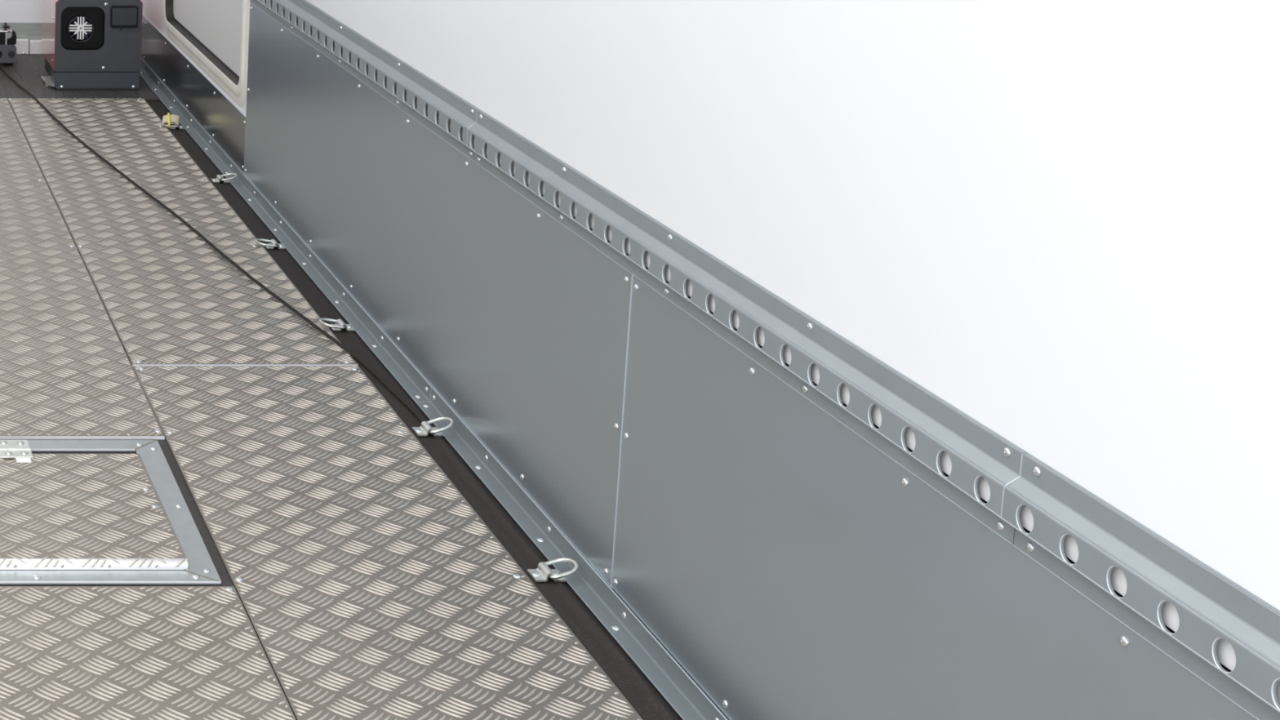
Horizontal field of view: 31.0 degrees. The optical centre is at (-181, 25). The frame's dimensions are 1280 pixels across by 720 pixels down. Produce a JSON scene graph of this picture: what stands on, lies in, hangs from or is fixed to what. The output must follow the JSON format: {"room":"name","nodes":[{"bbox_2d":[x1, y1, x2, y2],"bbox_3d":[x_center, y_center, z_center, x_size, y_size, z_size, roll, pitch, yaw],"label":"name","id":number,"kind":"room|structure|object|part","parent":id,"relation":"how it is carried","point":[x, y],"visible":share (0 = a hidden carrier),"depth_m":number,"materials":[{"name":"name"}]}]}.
{"room":"cargo trailer interior","nodes":[
{"label":"cargo trailer interior","id":0,"kind":"room"},
{"bbox_2d":[0,0,41,53],"bbox_3d":[0.000,-0.901,6.323,2.108,2.004,0.050,0,9,0],"label":"wall","id":1,"kind":"structure","parent":0,"point":[11,11],"depth_m":6.44,"materials":[{"name":"white paint"}]},
{"bbox_2d":[0,22,41,41],"bbox_3d":[0.000,0.020,6.444,2.000,0.062,0.010,0,9,0],"label":"trim","id":2,"kind":"structure","parent":1,"relation":"attached to","point":[24,30],"depth_m":6.45,"materials":[{"name":"silver metal"}]},
{"bbox_2d":[14,39,43,54],"bbox_3d":[-0.015,0.068,6.443,1.930,0.051,0.020,0,9,0],"label":"baseboard","id":3,"kind":"structure","parent":1,"relation":"attached to","point":[22,45],"depth_m":6.43,"materials":[{"name":"white paint"}]},
{"bbox_2d":[0,53,682,719],"bbox_3d":[0.000,0.731,2.766,2.120,0.056,7.620,0,9,0],"label":"floor","id":4,"kind":"structure","parent":0,"point":[225,580],"depth_m":2.91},
{"bbox_2d":[0,53,158,99],"bbox_3d":[0.006,0.151,6.084,1.932,0.004,0.716,0,9,0],"label":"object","id":5,"kind":"structure","parent":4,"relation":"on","point":[27,70],"depth_m":5.90,"materials":[{"name":"grey"}]},
{"bbox_2d":[0,22,16,65],"bbox_3d":[0.457,0.048,6.276,0.314,0.137,0.132,0,9,0],"label":"winch","id":6,"kind":"object","parent":5,"relation":"on","point":[7,47],"visible":1,"depth_m":6.22,"materials":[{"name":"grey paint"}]},
{"bbox_3d":[0.549,0.017,6.217,0.098,0.008,0.008,0,9,0],"label":"rod","id":7,"kind":"part","parent":6,"relation":"part of","materials":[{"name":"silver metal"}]},
{"bbox_3d":[0.580,0.001,6.216,0.022,0.024,0.019,0,9,0],"label":"knob","id":8,"kind":"part","parent":6,"relation":"part of","materials":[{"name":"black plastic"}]},
{"bbox_3d":[0.457,0.085,6.232,0.314,0.056,0.024,0,9,0],"label":"fairlead plate","id":9,"kind":"part","parent":6,"relation":"part of","materials":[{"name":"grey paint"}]},
{"bbox_3d":[0.600,0.036,6.226,0.028,0.046,0.017,0,9,0],"label":"lever","id":10,"kind":"part","parent":6,"relation":"part of","materials":[{"name":"black plastic"}]},
{"bbox_2d":[40,0,142,89],"bbox_3d":[0.802,0.022,6.003,0.276,0.277,0.362,0,9,0],"label":"heater","id":11,"kind":"object","parent":5,"relation":"on","point":[86,44],"visible":1,"depth_m":5.84,"materials":[{"name":"grey"}]},
{"bbox_2d":[66,14,93,42],"bbox_3d":[0.762,0.007,5.843,0.077,0.077,0.035,0,9,0],"label":"fan","id":12,"kind":"object","parent":11,"relation":"attached to","point":[79,28],"depth_m":5.84,"materials":[{"name":"silver plastic"}]},
{"bbox_3d":[0.814,0.024,5.830,0.251,0.223,0.003,0,9,0],"label":"panel","id":13,"kind":"part","parent":11,"relation":"part of","materials":[{"name":"black metal"}]},
{"bbox_2d":[0,97,164,439],"bbox_3d":[0.001,0.425,4.421,1.074,0.007,2.649,0,9,0],"label":"plate","id":14,"kind":"object","parent":4,"relation":"on","point":[66,372],"visible":1,"depth_m":3.61,"materials":[{"name":"grey metal"}]},
{"bbox_2d":[0,440,221,585],"bbox_3d":[0.112,0.678,2.852,0.824,0.018,0.505,0,9,0],"label":"floor hatch","id":15,"kind":"object","parent":4,"relation":"on","point":[66,519],"visible":1,"depth_m":2.78,"materials":[{"name":"grey metal"}]},
{"bbox_3d":[0.112,0.678,2.838,0.748,0.014,0.407,0,9,0],"label":"lid","id":16,"kind":"part","parent":15,"relation":"part of","materials":[{"name":"silver metal"}]},
{"bbox_2d":[0,586,296,719],"bbox_3d":[0.001,0.951,1.242,1.074,0.005,2.740,0,9,0],"label":"plate","id":17,"kind":"object","parent":4,"relation":"on","point":[67,652],"visible":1,"depth_m":2.41,"materials":[{"name":"grey metal"}]},
{"bbox_2d":[7,97,358,365],"bbox_3d":[0.734,0.396,4.588,0.390,0.008,2.310,0,9,0],"label":"plate","id":18,"kind":"object","parent":4,"relation":"on","point":[168,296],"visible":0.99,"depth_m":4.16,"materials":[{"name":"grey metal"}]},
{"bbox_2d":[0,65,424,422],"bbox_3d":[0.754,0.362,4.682,0.042,0.039,3.134,-1,9,-7],"label":"cable","id":19,"kind":"object","parent":18,"relation":"on","point":[172,212],"visible":1,"depth_m":3.98,"materials":[{"name":"black rubber"}]},
{"bbox_2d":[139,58,431,402],"bbox_3d":[0.987,0.340,4.847,0.026,0.028,3.208,0,9,0],"label":"rail","id":20,"kind":"object","parent":4,"relation":"on","point":[402,370],"depth_m":4.07,"materials":[{"name":"grey metal"}]},
{"bbox_2d":[132,365,642,719],"bbox_3d":[0.734,0.881,1.668,0.390,0.005,3.604,0,9,0],"label":"plate","id":21,"kind":"object","parent":4,"relation":"on","point":[370,587],"visible":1,"depth_m":2.67,"materials":[{"name":"grey metal"}]},
{"bbox_2d":[146,100,679,719],"bbox_3d":[0.952,0.701,2.751,0.044,0.006,6.000,0,9,0],"label":"strip","id":22,"kind":"object","parent":4,"relation":"on","point":[633,686],"visible":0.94,"depth_m":2.91,"materials":[{"name":"black rubber"}]},
{"bbox_2d":[160,121,184,128],"bbox_3d":[0.942,0.265,5.340,0.061,0.014,0.044,0,9,0],"label":"ring","id":23,"kind":"object","parent":22,"relation":"on","point":[173,126],"visible":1,"depth_m":5.33,"materials":[{"name":"metal"}]},
{"bbox_2d":[162,112,179,127],"bbox_3d":[0.938,0.251,5.332,0.044,0.032,0.050,2,10,13],"label":"paper tag","id":24,"kind":"object","parent":23,"relation":"on","point":[175,118],"visible":1,"depth_m":5.33,"materials":[{"name":"beige paper"}]},
{"bbox_3d":[0.953,0.266,5.340,0.039,0.012,0.033,0,9,0],"label":"plate","id":25,"kind":"part","parent":23,"relation":"part of","materials":[{"name":"metal"}]},
{"bbox_2d":[210,173,237,182],"bbox_3d":[0.964,0.360,4.753,0.060,0.017,0.044,0,9,0],"label":"ring","id":26,"kind":"object","parent":22,"relation":"on","point":[219,177],"visible":1,"depth_m":4.75,"materials":[{"name":"metal"}]},
{"bbox_3d":[0.953,0.363,4.754,0.039,0.012,0.033,0,9,0],"label":"plate","id":27,"kind":"part","parent":26,"relation":"part of","materials":[{"name":"metal"}]},
{"bbox_2d":[254,238,285,248],"bbox_3d":[0.942,0.455,4.186,0.061,0.014,0.044,0,9,0],"label":"ring","id":28,"kind":"object","parent":22,"relation":"on","point":[273,243],"visible":1,"depth_m":4.18,"materials":[{"name":"metal"}]},
{"bbox_3d":[0.953,0.456,4.186,0.039,0.012,0.033,0,9,0],"label":"plate","id":29,"kind":"part","parent":28,"relation":"part of","materials":[{"name":"metal"}]},
{"bbox_2d":[319,318,354,330],"bbox_3d":[0.942,0.544,3.649,0.061,0.015,0.044,0,9,0],"label":"ring","id":30,"kind":"object","parent":22,"relation":"on","point":[340,324],"visible":1,"depth_m":3.64,"materials":[{"name":"metal"}]},
{"bbox_3d":[0.953,0.545,3.649,0.039,0.012,0.033,0,9,0],"label":"plate","id":31,"kind":"part","parent":30,"relation":"part of","materials":[{"name":"metal"}]},
{"bbox_2d":[412,417,453,435],"bbox_3d":[0.963,0.626,3.132,0.059,0.022,0.044,0,9,0],"label":"ring","id":32,"kind":"object","parent":22,"relation":"on","point":[424,430],"visible":1,"depth_m":3.13,"materials":[{"name":"metal"}]},
{"bbox_3d":[0.953,0.631,3.133,0.039,0.012,0.033,0,9,0],"label":"plate","id":33,"kind":"part","parent":32,"relation":"part of","materials":[{"name":"metal"}]},
{"bbox_2d":[527,557,578,582],"bbox_3d":[0.963,0.711,2.620,0.059,0.020,0.044,0,9,0],"label":"ring","id":34,"kind":"object","parent":22,"relation":"on","point":[541,574],"visible":1,"depth_m":2.62,"materials":[{"name":"metal"}]},
{"bbox_3d":[0.953,0.715,2.621,0.039,0.012,0.033,0,9,0],"label":"plate","id":35,"kind":"part","parent":34,"relation":"part of","materials":[{"name":"metal"}]},
{"bbox_2d":[415,386,727,719],"bbox_3d":[0.987,0.881,1.575,0.026,0.028,3.423,0,9,0],"label":"rail","id":36,"kind":"object","parent":4,"relation":"on","point":[673,682],"depth_m":2.60,"materials":[{"name":"grey metal"}]},
{"bbox_2d":[140,0,1279,610],"bbox_3d":[1.029,-0.281,2.569,0.050,2.004,7.560,0,9,0],"label":"wall","id":37,"kind":"structure","parent":0,"point":[1057,220],"depth_m":1.72,"materials":[{"name":"white paint"}]},
{"bbox_2d":[141,13,245,173],"bbox_3d":[1.000,0.152,5.574,0.006,0.167,1.768,0,9,0],"label":"panel","id":38,"kind":"object","parent":37,"relation":"attached to","point":[223,121],"visible":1,"depth_m":5.29,"materials":[{"name":"grey metal"}]},
{"bbox_2d":[164,0,249,107],"bbox_3d":[1.009,-0.691,5.127,0.030,1.632,1.140,0,9,0],"label":"window","id":39,"kind":"structure","parent":37,"relation":"in","point":[214,34],"depth_m":5.10,"materials":[{"name":"grey plastic"}]},
{"bbox_2d":[249,0,479,161],"bbox_3d":[0.995,0.035,3.839,0.017,0.081,1.612,0,9,0],"label":"rail","id":40,"kind":"object","parent":37,"relation":"attached to","point":[453,113],"visible":1,"depth_m":3.53,"materials":[{"name":"grey metal"}]},
{"bbox_2d":[244,2,632,588],"bbox_3d":[1.000,0.331,3.586,0.006,0.464,2.212,0,9,0],"label":"panel","id":41,"kind":"object","parent":37,"relation":"attached to","point":[520,324],"visible":1,"depth_m":3.11,"materials":[{"name":"grey metal"}]},
{"bbox_2d":[466,109,1027,545],"bbox_3d":[0.995,0.281,2.355,0.017,0.081,1.396,0,9,0],"label":"rail","id":42,"kind":"object","parent":37,"relation":"attached to","point":[978,462],"visible":1,"depth_m":2.07,"materials":[{"name":"grey metal"}]},
{"bbox_2d":[611,266,1279,719],"bbox_3d":[1.001,0.746,1.075,0.006,0.464,2.878,0,9,0],"label":"panel","id":43,"kind":"object","parent":37,"relation":"attached to","point":[791,567],"visible":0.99,"depth_m":2.00,"materials":[{"name":"grey metal"}]},
{"bbox_2d":[1001,453,1279,719],"bbox_3d":[0.995,0.511,0.960,0.017,0.081,1.431,0,9,0],"label":"rail","id":44,"kind":"object","parent":37,"relation":"attached to","point":[1214,620],"visible":1,"depth_m":1.49,"materials":[{"name":"grey metal"}]}
]}

